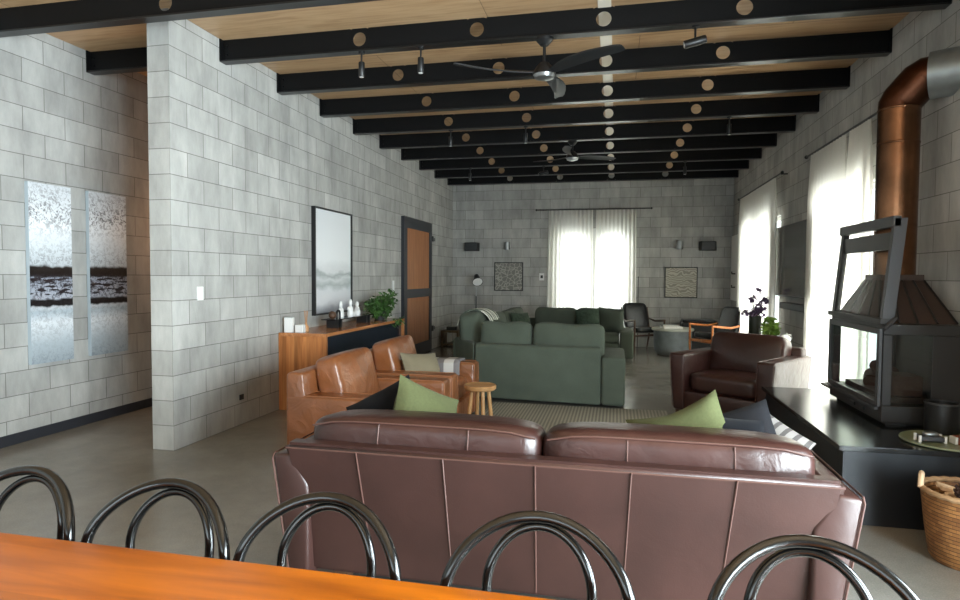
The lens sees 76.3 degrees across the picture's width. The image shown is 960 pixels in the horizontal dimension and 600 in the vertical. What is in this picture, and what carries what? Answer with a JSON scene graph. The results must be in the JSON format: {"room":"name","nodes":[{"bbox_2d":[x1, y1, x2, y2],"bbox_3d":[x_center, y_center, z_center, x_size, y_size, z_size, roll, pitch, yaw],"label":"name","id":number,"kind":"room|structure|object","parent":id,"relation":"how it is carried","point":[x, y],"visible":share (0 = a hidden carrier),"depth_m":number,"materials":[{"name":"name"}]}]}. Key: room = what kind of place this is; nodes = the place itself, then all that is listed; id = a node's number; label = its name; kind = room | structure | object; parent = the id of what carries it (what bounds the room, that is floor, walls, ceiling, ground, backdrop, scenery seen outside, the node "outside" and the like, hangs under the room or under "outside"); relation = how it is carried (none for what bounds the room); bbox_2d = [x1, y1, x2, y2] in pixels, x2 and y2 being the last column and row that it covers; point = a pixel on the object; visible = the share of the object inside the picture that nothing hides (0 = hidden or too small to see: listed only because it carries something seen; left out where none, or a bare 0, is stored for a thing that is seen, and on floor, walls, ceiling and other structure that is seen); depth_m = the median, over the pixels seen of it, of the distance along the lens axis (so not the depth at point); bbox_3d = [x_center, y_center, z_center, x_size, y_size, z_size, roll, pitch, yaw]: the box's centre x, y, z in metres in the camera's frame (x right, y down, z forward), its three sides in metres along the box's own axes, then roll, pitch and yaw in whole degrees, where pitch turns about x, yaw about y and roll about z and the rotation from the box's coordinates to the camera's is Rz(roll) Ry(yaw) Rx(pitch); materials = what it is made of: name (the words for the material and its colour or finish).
{"room":"living room","nodes":[
{"label":"living room","id":0,"kind":"room"},
{"bbox_2d":[0,33,151,436],"bbox_3d":[-3.903,-0.553,5.133,0.200,3.480,17.000,1,2,13],"label":"wall","id":1,"kind":"structure","parent":0,"point":[62,124],"depth_m":5.53,"materials":[{"name":"concrete"}]},
{"bbox_2d":[24,181,73,364],"bbox_3d":[-3.743,-0.230,5.320,0.036,1.540,0.410,1,2,13],"label":"abstract canvas","id":2,"kind":"object","parent":1,"relation":"attached to","point":[48,234],"visible":1,"depth_m":5.29,"materials":[{"name":"grey"}]},
{"bbox_2d":[0,398,151,447],"bbox_3d":[-3.810,1.142,5.177,0.012,0.090,17.000,1,2,13],"label":"baseboard","id":3,"kind":"structure","parent":1,"relation":"attached to","point":[12,439],"depth_m":5.55,"materials":[{"name":"grey paint"}]},
{"bbox_2d":[85,191,127,355],"bbox_3d":[-3.609,-0.253,5.919,0.036,1.540,0.440,1,2,13],"label":"abstract canvas","id":4,"kind":"object","parent":1,"relation":"attached to","point":[106,253],"visible":1,"depth_m":5.88,"materials":[{"name":"grey"}]},
{"bbox_2d":[147,8,452,450],"bbox_3d":[-1.607,-0.692,8.978,0.195,3.479,8.490,1,2,13],"label":"wall partition","id":5,"kind":"structure","parent":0,"point":[238,166],"depth_m":5.72,"materials":[{"name":"concrete"}]},
{"bbox_2d":[311,206,352,315],"bbox_3d":[-1.807,-0.468,7.529,0.048,1.265,1.020,1,2,13],"label":"framed picture","id":6,"kind":"object","parent":5,"relation":"attached to","point":[331,230],"visible":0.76,"depth_m":7.45,"materials":[{"name":"black"}]},
{"bbox_2d":[401,216,434,353],"bbox_3d":[-1.065,-0.223,10.833,0.070,2.360,1.770,1,2,13],"label":"door","id":7,"kind":"structure","parent":5,"relation":"in","point":[417,238],"depth_m":10.66,"materials":[{"name":"brown paint"}]},
{"bbox_2d":[0,0,909,175],"bbox_3d":[-0.364,-2.289,4.276,7.430,0.100,17.400,1,2,13],"label":"ceiling","id":8,"kind":"structure","parent":0,"point":[351,16],"depth_m":5.31,"materials":[{"name":"brown wood"}]},
{"bbox_2d":[86,47,146,74],"bbox_3d":[-3.058,-2.207,5.581,1.201,0.199,0.096,1,2,13],"label":"ceiling beam","id":9,"kind":"structure","parent":8,"relation":"attached to","point":[130,60],"depth_m":5.64,"materials":[{"name":"black paint"}]},
{"bbox_2d":[0,0,379,37],"bbox_3d":[-0.418,-2.129,4.042,7.030,0.199,0.096,1,2,13],"label":"ceiling beam","id":10,"kind":"structure","parent":8,"relation":"attached to","point":[75,14],"depth_m":4.54,"materials":[{"name":"black paint"}]},
{"bbox_2d":[277,28,892,94],"bbox_3d":[0.670,-2.189,5.701,5.626,0.199,0.096,1,2,13],"label":"ceiling beam","id":11,"kind":"structure","parent":8,"relation":"attached to","point":[869,44],"depth_m":5.54,"materials":[{"name":"black paint"}]},
{"bbox_2d":[219,0,951,64],"bbox_3d":[0.467,-2.154,4.795,5.626,0.199,0.096,1,2,13],"label":"ceiling beam","id":12,"kind":"structure","parent":8,"relation":"attached to","point":[678,14],"depth_m":4.76,"materials":[{"name":"black paint"}]},
{"bbox_2d":[358,51,364,77],"bbox_3d":[-0.994,-1.973,5.126,0.056,0.206,0.056,1,2,13],"label":"ceiling spotlight","id":13,"kind":"object","parent":12,"relation":"attached to","point":[361,65],"visible":1,"depth_m":5.11,"materials":[{"name":"black"}]},
{"bbox_2d":[453,35,624,98],"bbox_3d":[0.514,-1.897,4.944,1.276,0.325,1.150,1,2,13],"label":"ceiling fan","id":14,"kind":"object","parent":12,"relation":"hanging from","point":[544,71],"visible":1,"depth_m":4.72,"materials":[{"name":"black"}]},
{"bbox_2d":[683,25,706,48],"bbox_3d":[1.602,-1.957,4.547,0.170,0.160,0.060,1,2,13],"label":"ceiling spotlight","id":15,"kind":"object","parent":12,"relation":"attached to","point":[695,41],"visible":1,"depth_m":4.53,"materials":[{"name":"black"}]},
{"bbox_2d":[320,66,850,117],"bbox_3d":[0.872,-2.224,6.607,5.626,0.199,0.096,1,2,13],"label":"ceiling beam","id":16,"kind":"structure","parent":8,"relation":"attached to","point":[831,78],"depth_m":6.51,"materials":[{"name":"black paint"}]},
{"bbox_2d":[353,94,819,134],"bbox_3d":[1.074,-2.258,7.512,5.626,0.199,0.096,1,2,13],"label":"ceiling beam","id":17,"kind":"structure","parent":8,"relation":"attached to","point":[806,104],"depth_m":7.43,"materials":[{"name":"black paint"}]},
{"bbox_2d":[379,115,795,148],"bbox_3d":[1.276,-2.293,8.418,5.626,0.199,0.096,1,2,13],"label":"ceiling beam","id":18,"kind":"structure","parent":8,"relation":"attached to","point":[783,124],"depth_m":8.34,"materials":[{"name":"black paint"}]},
{"bbox_2d":[533,140,615,161],"bbox_3d":[1.242,-2.051,8.280,1.176,0.275,1.018,1,2,13],"label":"ceiling fan","id":19,"kind":"object","parent":18,"relation":"hanging from","point":[572,155],"visible":1,"depth_m":8.42,"materials":[{"name":"black"}]},
{"bbox_2d":[401,133,776,160],"bbox_3d":[1.479,-2.328,9.323,5.626,0.199,0.096,1,2,13],"label":"ceiling beam","id":20,"kind":"structure","parent":8,"relation":"attached to","point":[748,140],"depth_m":9.25,"materials":[{"name":"black paint"}]},
{"bbox_2d":[419,148,761,170],"bbox_3d":[1.681,-2.363,10.229,5.626,0.199,0.096,1,2,13],"label":"ceiling beam","id":21,"kind":"structure","parent":8,"relation":"attached to","point":[747,153],"depth_m":10.13,"materials":[{"name":"black paint"}]},
{"bbox_2d":[434,160,748,178],"bbox_3d":[1.883,-2.397,11.135,5.626,0.199,0.096,1,2,13],"label":"ceiling beam","id":22,"kind":"structure","parent":8,"relation":"attached to","point":[732,164],"depth_m":11.08,"materials":[{"name":"black paint"}]},
{"bbox_2d":[447,170,738,185],"bbox_3d":[2.085,-2.432,12.040,5.626,0.199,0.096,1,2,13],"label":"ceiling beam","id":23,"kind":"structure","parent":8,"relation":"attached to","point":[716,174],"depth_m":12.00,"materials":[{"name":"black paint"}]},
{"bbox_2d":[598,0,613,169],"bbox_3d":[0.807,-2.218,4.017,0.100,0.006,17.000,1,2,13],"label":"trim","id":24,"kind":"structure","parent":8,"relation":"attached to","point":[605,18],"depth_m":5.91,"materials":[{"name":"beige"}]},
{"bbox_2d":[0,341,959,599],"bbox_3d":[-0.386,1.288,4.418,7.430,0.100,17.400,1,2,13],"label":"floor","id":25,"kind":"structure","parent":0,"point":[98,461],"depth_m":4.07,"materials":[{"name":"concrete"}]},
{"bbox_2d":[0,465,74,540],"bbox_3d":[-1.301,0.911,1.546,0.435,0.876,0.438,1,2,13],"label":"bentwood chair","id":26,"kind":"object","parent":25,"relation":"on","point":[56,485],"visible":0.78,"depth_m":1.69,"materials":[{"name":"black paint"}]},
{"bbox_2d":[80,478,229,559],"bbox_3d":[-0.852,0.918,1.446,0.435,0.876,0.438,1,2,13],"label":"bentwood chair","id":27,"kind":"object","parent":25,"relation":"on","point":[207,508],"visible":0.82,"depth_m":1.60,"materials":[{"name":"black paint"}]},
{"bbox_2d":[0,533,553,599],"bbox_3d":[-0.464,1.003,0.895,4.400,0.750,1.015,1,2,13],"label":"dining table","id":28,"kind":"object","parent":25,"relation":"on","point":[31,568],"visible":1,"depth_m":1.32,"materials":[{"name":"wood"}]},
{"bbox_2d":[233,492,401,580],"bbox_3d":[-0.418,0.925,1.350,0.435,0.876,0.438,1,2,13],"label":"bentwood chair","id":29,"kind":"object","parent":25,"relation":"on","point":[346,505],"visible":0.89,"depth_m":1.50,"materials":[{"name":"black paint"}]},
{"bbox_2d":[279,318,404,409],"bbox_3d":[-1.581,0.703,7.487,0.535,0.810,2.390,1,2,13],"label":"base cabinet","id":30,"kind":"object","parent":25,"relation":"on","point":[297,351],"visible":0.46,"depth_m":6.39,"materials":[{"name":"brown wood"}]},
{"bbox_2d":[284,317,294,331],"bbox_3d":[-2.001,0.258,6.410,0.090,0.160,0.060,1,2,7],"label":"box","id":31,"kind":"object","parent":30,"relation":"on","point":[288,321],"visible":1,"depth_m":6.38,"materials":[{"name":"white plastic"}]},
{"bbox_2d":[321,314,373,327],"bbox_3d":[-1.574,0.250,7.361,0.180,0.105,1.100,1,2,13],"label":"shelf","id":32,"kind":"object","parent":30,"relation":"on","point":[362,318],"visible":0.97,"depth_m":7.00,"materials":[{"name":"black"}]},
{"bbox_2d":[363,288,405,327],"bbox_3d":[-1.300,0.111,8.223,0.514,0.530,0.726,1,2,13],"label":"potted plant","id":33,"kind":"object","parent":30,"relation":"on","point":[381,309],"visible":1,"depth_m":8.17,"materials":[{"name":"green plant"}]},
{"bbox_2d":[287,347,450,444],"bbox_3d":[-0.808,0.808,4.709,0.935,0.831,1.028,1,2,13],"label":"leather armchair","id":34,"kind":"object","parent":25,"relation":"on","point":[337,381],"visible":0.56,"depth_m":4.42,"materials":[{"name":"brown"}]},
{"bbox_2d":[316,347,379,393],"bbox_3d":[-1.019,0.620,4.749,0.311,0.461,0.670,1,2,13],"label":"cushion","id":35,"kind":"object","parent":34,"relation":"on","point":[351,371],"depth_m":4.52,"materials":[{"name":"brown leather"}]},
{"bbox_2d":[370,335,478,413],"bbox_3d":[-0.575,0.768,5.753,0.935,0.831,1.028,1,2,13],"label":"leather armchair","id":36,"kind":"object","parent":25,"relation":"on","point":[387,359],"visible":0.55,"depth_m":5.51,"materials":[{"name":"brown"}]},
{"bbox_2d":[372,335,416,370],"bbox_3d":[-0.786,0.580,5.793,0.313,0.461,0.670,1,2,13],"label":"cushion","id":37,"kind":"object","parent":36,"relation":"on","point":[386,355],"depth_m":5.49,"materials":[{"name":"brown leather"}]},
{"bbox_2d":[400,353,439,371],"bbox_3d":[-0.519,0.670,5.593,0.226,0.404,0.503,2,3,36],"label":"cushion","id":38,"kind":"object","parent":36,"relation":"on","point":[410,362],"visible":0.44,"depth_m":5.53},
{"bbox_2d":[436,357,464,374],"bbox_3d":[-0.473,0.679,6.124,0.621,0.208,0.273,1,2,13],"label":"throw blanket","id":39,"kind":"object","parent":36,"relation":"on","point":[446,364],"visible":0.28,"depth_m":5.95,"materials":[{"name":"fabric"}]},
{"bbox_2d":[458,375,466,398],"bbox_3d":[-0.500,0.825,5.738,0.683,0.212,0.620,1,2,13],"label":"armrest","id":40,"kind":"object","parent":36,"relation":"on","point":[462,379],"depth_m":5.72,"materials":[{"name":"brown leather"}]},
{"bbox_2d":[441,329,459,346],"bbox_3d":[-0.568,0.764,12.283,0.360,0.320,0.340,1,2,13],"label":"table","id":41,"kind":"object","parent":25,"relation":"on","point":[444,332],"visible":0.62,"depth_m":12.16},
{"bbox_2d":[440,510,635,599],"bbox_3d":[0.094,0.932,1.236,0.435,0.876,0.438,1,2,13],"label":"bentwood chair","id":42,"kind":"object","parent":25,"relation":"on","point":[555,524],"visible":0.98,"depth_m":1.39,"materials":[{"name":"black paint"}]},
{"bbox_2d":[453,307,633,405],"bbox_3d":[1.106,0.555,8.952,2.310,0.943,4.772,1,2,13],"label":"sectional sofa","id":43,"kind":"object","parent":25,"relation":"on","point":[551,357],"visible":0.86,"depth_m":6.77,"materials":[{"name":"fabric"}]},
{"bbox_2d":[459,311,489,342],"bbox_3d":[-0.035,0.387,7.740,0.370,0.526,0.800,1,2,13],"label":"cushion","id":44,"kind":"object","parent":43,"relation":"on","point":[470,323],"depth_m":7.36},
{"bbox_2d":[457,308,498,325],"bbox_3d":[-0.015,0.207,7.744,0.406,0.210,0.650,1,2,13],"label":"throw blanket","id":45,"kind":"object","parent":43,"relation":"on","point":[492,315],"visible":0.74,"depth_m":7.68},
{"bbox_2d":[494,311,506,321],"bbox_3d":[0.189,0.394,8.664,0.339,0.459,0.850,1,2,13],"label":"cushion","id":46,"kind":"object","parent":43,"relation":"on","point":[502,318],"depth_m":8.59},
{"bbox_2d":[481,321,532,343],"bbox_3d":[0.308,0.458,7.086,0.605,0.430,0.295,1,2,13],"label":"cushion","id":47,"kind":"object","parent":43,"relation":"on","point":[516,332],"depth_m":6.97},
{"bbox_2d":[502,310,514,321],"bbox_3d":[0.393,0.380,9.592,0.335,0.436,0.850,1,2,13],"label":"cushion","id":48,"kind":"object","parent":43,"relation":"on","point":[507,313],"depth_m":9.28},
{"bbox_2d":[511,312,529,322],"bbox_3d":[0.636,0.386,9.385,0.199,0.409,0.465,2,3,37],"label":"cushion","id":49,"kind":"object","parent":43,"relation":"on","point":[523,317],"visible":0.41,"depth_m":9.31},
{"bbox_2d":[535,307,575,324],"bbox_3d":[1.367,0.346,11.006,0.740,0.435,0.316,1,2,13],"label":"cushion","id":50,"kind":"object","parent":43,"relation":"on","point":[565,315],"depth_m":10.86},
{"bbox_2d":[533,322,604,358],"bbox_3d":[1.000,0.473,6.880,0.800,0.441,0.298,1,2,13],"label":"cushion","id":51,"kind":"object","parent":43,"relation":"on","point":[544,333],"depth_m":6.76,"materials":[{"name":"fabric"}]},
{"bbox_2d":[575,308,599,324],"bbox_3d":[1.874,0.350,10.613,0.447,0.439,0.193,1,2,9],"label":"cushion","id":52,"kind":"object","parent":43,"relation":"on","point":[586,316],"visible":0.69,"depth_m":10.54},
{"bbox_2d":[578,307,612,321],"bbox_3d":[2.070,0.356,10.849,0.700,0.436,0.324,1,2,13],"label":"cushion","id":53,"kind":"object","parent":43,"relation":"on","point":[583,308],"depth_m":10.82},
{"bbox_2d":[599,307,623,333],"bbox_3d":[2.279,0.358,10.594,0.478,0.471,0.203,2,3,31],"label":"cushion","id":54,"kind":"object","parent":43,"relation":"on","point":[611,320],"visible":0.88,"depth_m":10.51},
{"bbox_2d":[605,332,618,342],"bbox_3d":[1.885,0.630,10.612,1.030,0.150,0.640,1,2,13],"label":"seat cushion","id":55,"kind":"object","parent":43,"relation":"on","point":[610,337],"depth_m":10.23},
{"bbox_2d":[272,409,865,599],"bbox_3d":[0.326,0.907,2.873,2.343,0.793,0.934,1,2,13],"label":"leather sofa","id":56,"kind":"object","parent":25,"relation":"on","point":[674,505],"visible":0.98,"depth_m":2.44,"materials":[{"name":"brown"}]},
{"bbox_2d":[346,374,409,409],"bbox_3d":[-0.491,0.641,3.186,0.503,0.482,0.261,1,2,5],"label":"cushion","id":57,"kind":"object","parent":56,"relation":"on","point":[385,398],"visible":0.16,"depth_m":3.19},
{"bbox_2d":[393,374,458,412],"bbox_3d":[-0.286,0.631,3.100,0.529,0.512,0.214,-1,3,-38],"label":"cushion","id":58,"kind":"object","parent":56,"relation":"on","point":[411,396],"visible":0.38,"depth_m":3.06,"materials":[{"name":"green fabric"}]},
{"bbox_2d":[314,409,545,455],"bbox_3d":[-0.231,0.649,2.769,1.050,0.275,0.352,1,2,13],"label":"cushion","id":59,"kind":"object","parent":56,"relation":"on","point":[474,433],"depth_m":2.62,"materials":[{"name":"brown leather"}]},
{"bbox_2d":[626,389,724,428],"bbox_3d":[0.921,0.656,2.768,0.555,0.505,0.199,2,3,28],"label":"cushion","id":60,"kind":"object","parent":56,"relation":"on","point":[706,412],"visible":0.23,"depth_m":2.73,"materials":[{"name":"green fabric"}]},
{"bbox_2d":[543,422,814,474],"bbox_3d":[0.794,0.665,2.542,1.050,0.275,0.350,1,2,13],"label":"cushion","id":61,"kind":"object","parent":56,"relation":"on","point":[633,443],"depth_m":2.40,"materials":[{"name":"brown leather"}]},
{"bbox_2d":[722,418,763,431],"bbox_3d":[1.093,0.660,2.709,0.359,0.296,0.202,1,2,9],"label":"cushion","id":62,"kind":"object","parent":56,"relation":"on","point":[736,424],"visible":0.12,"depth_m":2.71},
{"bbox_2d":[722,399,776,434],"bbox_3d":[1.213,0.704,2.888,0.504,0.466,0.206,1,3,26],"label":"cushion","id":63,"kind":"object","parent":56,"relation":"on","point":[759,411],"visible":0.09,"depth_m":2.88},
{"bbox_2d":[770,414,815,449],"bbox_3d":[1.349,0.709,2.900,0.171,0.405,0.424,-2,3,-41],"label":"cushion","id":64,"kind":"object","parent":56,"relation":"on","point":[780,428],"visible":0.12,"depth_m":2.83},
{"bbox_2d":[485,402,667,433],"bbox_3d":[0.698,1.216,5.001,1.850,0.012,3.295,1,2,13],"label":"rug","id":65,"kind":"object","parent":25,"relation":"on","point":[547,416],"visible":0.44,"depth_m":6.25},
{"bbox_2d":[464,382,495,415],"bbox_3d":[0.000,0.966,5.345,0.284,0.455,0.284,1,2,13],"label":"stool","id":66,"kind":"object","parent":65,"relation":"on","point":[477,387],"visible":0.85,"depth_m":5.30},
{"bbox_2d":[621,303,665,352],"bbox_3d":[3.086,0.519,11.698,0.650,0.908,0.717,0,2,-11],"label":"lounge chair","id":67,"kind":"object","parent":25,"relation":"on","point":[636,317],"visible":0.8,"depth_m":11.87,"materials":[{"name":"black leather"}]},
{"bbox_2d":[622,303,648,327],"bbox_3d":[3.038,0.309,11.936,0.500,0.509,0.217,0,2,-11],"label":"cushion","id":68,"kind":"object","parent":67,"relation":"on","point":[638,312],"depth_m":11.89,"materials":[{"name":"fabric"}]},
{"bbox_2d":[630,327,653,332],"bbox_3d":[3.100,0.572,11.632,0.500,0.150,0.521,0,2,-11],"label":"seat cushion","id":69,"kind":"object","parent":67,"relation":"on","point":[637,329],"depth_m":11.37,"materials":[{"name":"black leather"}]},
{"bbox_2d":[652,326,693,355],"bbox_3d":[3.518,0.751,11.165,0.744,0.485,0.744,1,2,13],"label":"table","id":70,"kind":"object","parent":25,"relation":"on","point":[665,341],"visible":0.73,"depth_m":10.88,"materials":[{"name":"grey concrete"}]},
{"bbox_2d":[680,319,717,348],"bbox_3d":[4.181,0.656,11.700,0.640,0.560,0.400,1,2,13],"label":"ottoman","id":71,"kind":"object","parent":25,"relation":"on","point":[684,322],"visible":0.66,"depth_m":11.51,"materials":[{"name":"black"}]},
{"bbox_2d":[681,319,716,322],"bbox_3d":[4.183,0.401,11.690,0.620,0.050,0.380,1,2,13],"label":"cushion","id":72,"kind":"object","parent":71,"relation":"on","point":[682,320],"depth_m":11.53,"materials":[{"name":"black leather"}]},
{"bbox_2d":[689,306,739,349],"bbox_3d":[4.081,0.573,10.493,0.717,0.908,0.650,0,2,-17],"label":"lounge chair","id":73,"kind":"object","parent":25,"relation":"on","point":[729,320],"visible":0.57,"depth_m":10.49,"materials":[{"name":"black leather"}]},
{"bbox_2d":[694,332,714,339],"bbox_3d":[4.014,0.624,10.475,0.521,0.150,0.500,0,2,-17],"label":"seat cushion","id":74,"kind":"object","parent":73,"relation":"on","point":[705,335],"depth_m":10.39,"materials":[{"name":"black leather"}]},
{"bbox_2d":[716,306,739,332],"bbox_3d":[4.321,0.372,10.560,0.217,0.509,0.500,0,2,-17],"label":"cushion","id":75,"kind":"object","parent":73,"relation":"on","point":[730,316],"depth_m":10.51,"materials":[{"name":"fabric"}]},
{"bbox_2d":[669,332,811,412],"bbox_3d":[2.617,0.767,6.165,0.905,0.840,1.055,-2,3,-42],"label":"leather armchair","id":76,"kind":"object","parent":25,"relation":"on","point":[736,365],"visible":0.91,"depth_m":6.06,"materials":[{"name":"brown"}]},
{"bbox_2d":[690,369,755,398],"bbox_3d":[2.559,0.829,6.116,0.653,0.212,0.720,-2,3,-42],"label":"seat cushion","id":77,"kind":"object","parent":76,"relation":"on","point":[728,383],"depth_m":5.94,"materials":[{"name":"brown leather"}]},
{"bbox_2d":[710,332,791,372],"bbox_3d":[2.767,0.578,6.292,0.308,0.471,0.770,-2,3,-42],"label":"cushion","id":78,"kind":"object","parent":76,"relation":"on","point":[734,351],"depth_m":6.20,"materials":[{"name":"brown leather"}]},
{"bbox_2d":[707,534,919,599],"bbox_3d":[0.646,0.941,1.113,0.435,0.876,0.438,1,2,13],"label":"bentwood chair","id":79,"kind":"object","parent":25,"relation":"on","point":[786,547],"visible":1,"depth_m":1.27,"materials":[{"name":"black paint"}]},
{"bbox_2d":[762,386,959,529],"bbox_3d":[2.717,1.031,4.330,0.938,0.460,1.920,1,2,13],"label":"plinth","id":80,"kind":"object","parent":25,"relation":"on","point":[869,454],"visible":0.68,"depth_m":3.50,"materials":[{"name":"metal"}]},
{"bbox_2d":[821,46,959,426],"bbox_3d":[3.023,-0.451,4.297,0.766,2.508,1.080,1,2,13],"label":"fireplace","id":81,"kind":"object","parent":80,"relation":"on","point":[917,360],"visible":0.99,"depth_m":4.21,"materials":[{"name":"grey metal"}]},
{"bbox_2d":[840,275,958,324],"bbox_3d":[2.939,-0.018,4.354,0.467,0.323,0.793,1,2,13],"label":"hood","id":82,"kind":"object","parent":81,"relation":"attached to","point":[917,303],"depth_m":4.17,"materials":[{"name":"grey metal"}]},
{"bbox_2d":[898,430,959,452],"bbox_3d":[2.725,0.824,3.562,0.470,0.014,0.470,1,2,13],"label":"round tray","id":83,"kind":"object","parent":80,"relation":"on","point":[908,435],"visible":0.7,"depth_m":3.50,"materials":[{"name":"green"}]},
{"bbox_2d":[913,431,947,443],"bbox_3d":[2.614,0.792,3.545,0.145,0.060,0.076,1,2,13],"label":"trinket box","id":84,"kind":"object","parent":83,"relation":"on","point":[932,436],"visible":1,"depth_m":3.52,"materials":[{"name":"grey metal"}]},
{"bbox_2d":[923,399,959,435],"bbox_3d":[2.841,0.726,3.758,0.188,0.197,0.188,1,2,13],"label":"pot","id":85,"kind":"object","parent":80,"relation":"on","point":[942,417],"visible":0.86,"depth_m":3.69,"materials":[{"name":"black"}]},
{"bbox_2d":[917,470,959,570],"bbox_3d":[2.441,1.100,3.041,0.449,0.421,0.436,1,2,13],"label":"wicker basket","id":86,"kind":"object","parent":25,"relation":"on","point":[941,513],"visible":0.96,"depth_m":3.00,"materials":[{"name":"wicker"}]},
{"bbox_2d":[935,482,957,497],"bbox_3d":[2.438,1.100,3.040,0.251,0.321,0.255,1,2,13],"label":"kindling","id":87,"kind":"object","parent":86,"relation":"in","point":[949,489],"visible":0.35,"depth_m":3.08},
{"bbox_3d":[3.609,0.839,7.764,0.220,0.580,2.140,1,2,13],"label":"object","id":88,"kind":"object","parent":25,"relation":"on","visible":0},
{"bbox_2d":[740,287,768,333],"bbox_3d":[3.809,0.166,8.531,0.332,0.708,0.475,0,2,-8],"label":"flower vase","id":89,"kind":"object","parent":88,"relation":"on","point":[754,323],"visible":0.95,"depth_m":8.44,"materials":[{"name":"grey ceramic"}]},
{"bbox_2d":[760,316,780,335],"bbox_3d":[3.651,0.377,7.668,0.247,0.352,0.328,2,3,28],"label":"potted plant","id":90,"kind":"object","parent":88,"relation":"on","point":[770,327],"visible":0.84,"depth_m":7.61,"materials":[{"name":"green plant"}]},
{"bbox_2d":[452,172,733,346],"bbox_3d":[1.498,-0.823,12.734,7.430,3.480,0.200,1,2,13],"label":"wall","id":91,"kind":"structure","parent":0,"point":[689,211],"depth_m":12.32,"materials":[{"name":"concrete"}]},
{"bbox_2d":[464,242,479,250],"bbox_3d":[-0.179,-1.119,12.888,0.333,0.180,0.207,1,2,13],"label":"wall speaker","id":92,"kind":"object","parent":91,"relation":"attached to","point":[468,246],"visible":1,"depth_m":12.79,"materials":[{"name":"black"}]},
{"bbox_2d":[494,262,522,290],"bbox_3d":[0.601,-0.492,12.823,0.610,0.600,0.038,1,2,13],"label":"framed print","id":93,"kind":"object","parent":91,"relation":"attached to","point":[508,276],"visible":1,"depth_m":12.81,"materials":[{"name":"black"}]},
{"bbox_2d":[593,228,595,307],"bbox_3d":[2.320,-0.270,12.552,1.610,2.400,0.088,1,2,13],"label":"window","id":94,"kind":"structure","parent":91,"relation":"in","point":[594,229],"depth_m":12.52,"materials":[{"name":"white"}]},
{"bbox_2d":[536,207,652,210],"bbox_3d":[2.284,-1.834,12.354,2.320,0.042,0.120,1,2,13],"label":"curtain rod","id":95,"kind":"object","parent":91,"relation":"attached to","point":[651,207],"visible":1,"depth_m":12.30,"materials":[{"name":"black"}]},
{"bbox_2d":[547,210,592,309],"bbox_3d":[1.836,-0.462,12.468,0.954,2.725,0.069,1,2,13],"label":"curtain","id":96,"kind":"object","parent":95,"relation":"hanging from","point":[570,232],"visible":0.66,"depth_m":12.45,"materials":[{"name":"fabric"}]},
{"bbox_2d":[594,209,635,345],"bbox_3d":[2.716,-0.449,12.272,0.839,2.725,0.069,1,2,13],"label":"curtain","id":97,"kind":"object","parent":95,"relation":"hanging from","point":[615,248],"visible":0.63,"depth_m":12.26,"materials":[{"name":"fabric"}]},
{"bbox_2d":[664,267,697,297],"bbox_3d":[3.973,-0.346,12.076,0.620,0.610,0.038,1,2,13],"label":"framed print","id":98,"kind":"object","parent":91,"relation":"attached to","point":[680,282],"visible":1,"depth_m":12.07,"materials":[{"name":"black"}]},
{"bbox_2d":[699,241,716,250],"bbox_3d":[4.427,-1.050,11.862,0.333,0.180,0.207,1,2,13],"label":"wall speaker","id":99,"kind":"object","parent":91,"relation":"attached to","point":[703,245],"visible":1,"depth_m":11.77,"materials":[{"name":"black"}]},
{"bbox_2d":[731,0,959,347],"bbox_3d":[3.154,-0.447,3.561,0.200,3.480,17.000,1,2,13],"label":"wall","id":100,"kind":"structure","parent":0,"point":[918,34],"depth_m":4.72,"materials":[{"name":"concrete"}]},
{"bbox_2d":[730,234,737,300],"bbox_3d":[4.737,-0.600,11.404,0.120,1.220,0.720,1,2,13],"label":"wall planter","id":101,"kind":"object","parent":100,"relation":"attached to","point":[734,242],"visible":0.71,"depth_m":11.41,"materials":[{"name":"white"}]},
{"bbox_2d":[738,171,787,200],"bbox_3d":[4.243,-1.698,9.252,0.120,0.042,2.890,1,2,13],"label":"curtain rod","id":102,"kind":"object","parent":100,"relation":"attached to","point":[782,172],"visible":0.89,"depth_m":8.66,"materials":[{"name":"black"}]},
{"bbox_2d":[736,190,755,332],"bbox_3d":[4.348,-0.348,9.989,0.069,2.725,1.209,1,2,13],"label":"curtain","id":103,"kind":"object","parent":102,"relation":"hanging from","point":[747,204],"visible":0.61,"depth_m":10.02,"materials":[{"name":"fabric"}]},
{"bbox_2d":[751,178,776,331],"bbox_3d":[4.086,-0.303,8.813,0.069,2.725,1.219,1,2,13],"label":"curtain","id":104,"kind":"object","parent":102,"relation":"hanging from","point":[765,211],"visible":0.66,"depth_m":8.66,"materials":[{"name":"fabric"}]},
{"bbox_2d":[775,219,806,298],"bbox_3d":[3.877,-0.487,7.448,0.077,0.920,1.940,1,2,13],"label":"television","id":105,"kind":"object","parent":100,"relation":"attached to","point":[791,238],"visible":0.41,"depth_m":7.58,"materials":[{"name":"black"}]},
{"bbox_2d":[779,302,803,312],"bbox_3d":[3.828,0.085,7.389,0.130,0.084,1.080,1,2,13],"label":"soundbar","id":106,"kind":"object","parent":100,"relation":"attached to","point":[785,305],"visible":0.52,"depth_m":7.37,"materials":[{"name":"grey fabric"}]},
{"bbox_2d":[804,112,876,158],"bbox_3d":[3.470,-1.565,5.790,0.120,0.042,2.230,1,2,13],"label":"curtain rod","id":107,"kind":"object","parent":100,"relation":"attached to","point":[875,113],"visible":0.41,"depth_m":5.75,"materials":[{"name":"black"}]},
{"bbox_2d":[803,135,846,388],"bbox_3d":[3.512,-0.204,6.243,0.069,2.725,1.089,1,2,13],"label":"curtain","id":108,"kind":"object","parent":107,"relation":"hanging from","point":[827,176],"visible":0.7,"depth_m":6.26,"materials":[{"name":"fabric"}]},
{"bbox_2d":[840,119,872,380],"bbox_3d":[3.326,-0.172,5.410,0.069,2.725,0.519,1,2,13],"label":"curtain","id":109,"kind":"object","parent":107,"relation":"hanging from","point":[859,170],"visible":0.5,"depth_m":5.37,"materials":[{"name":"fabric"}]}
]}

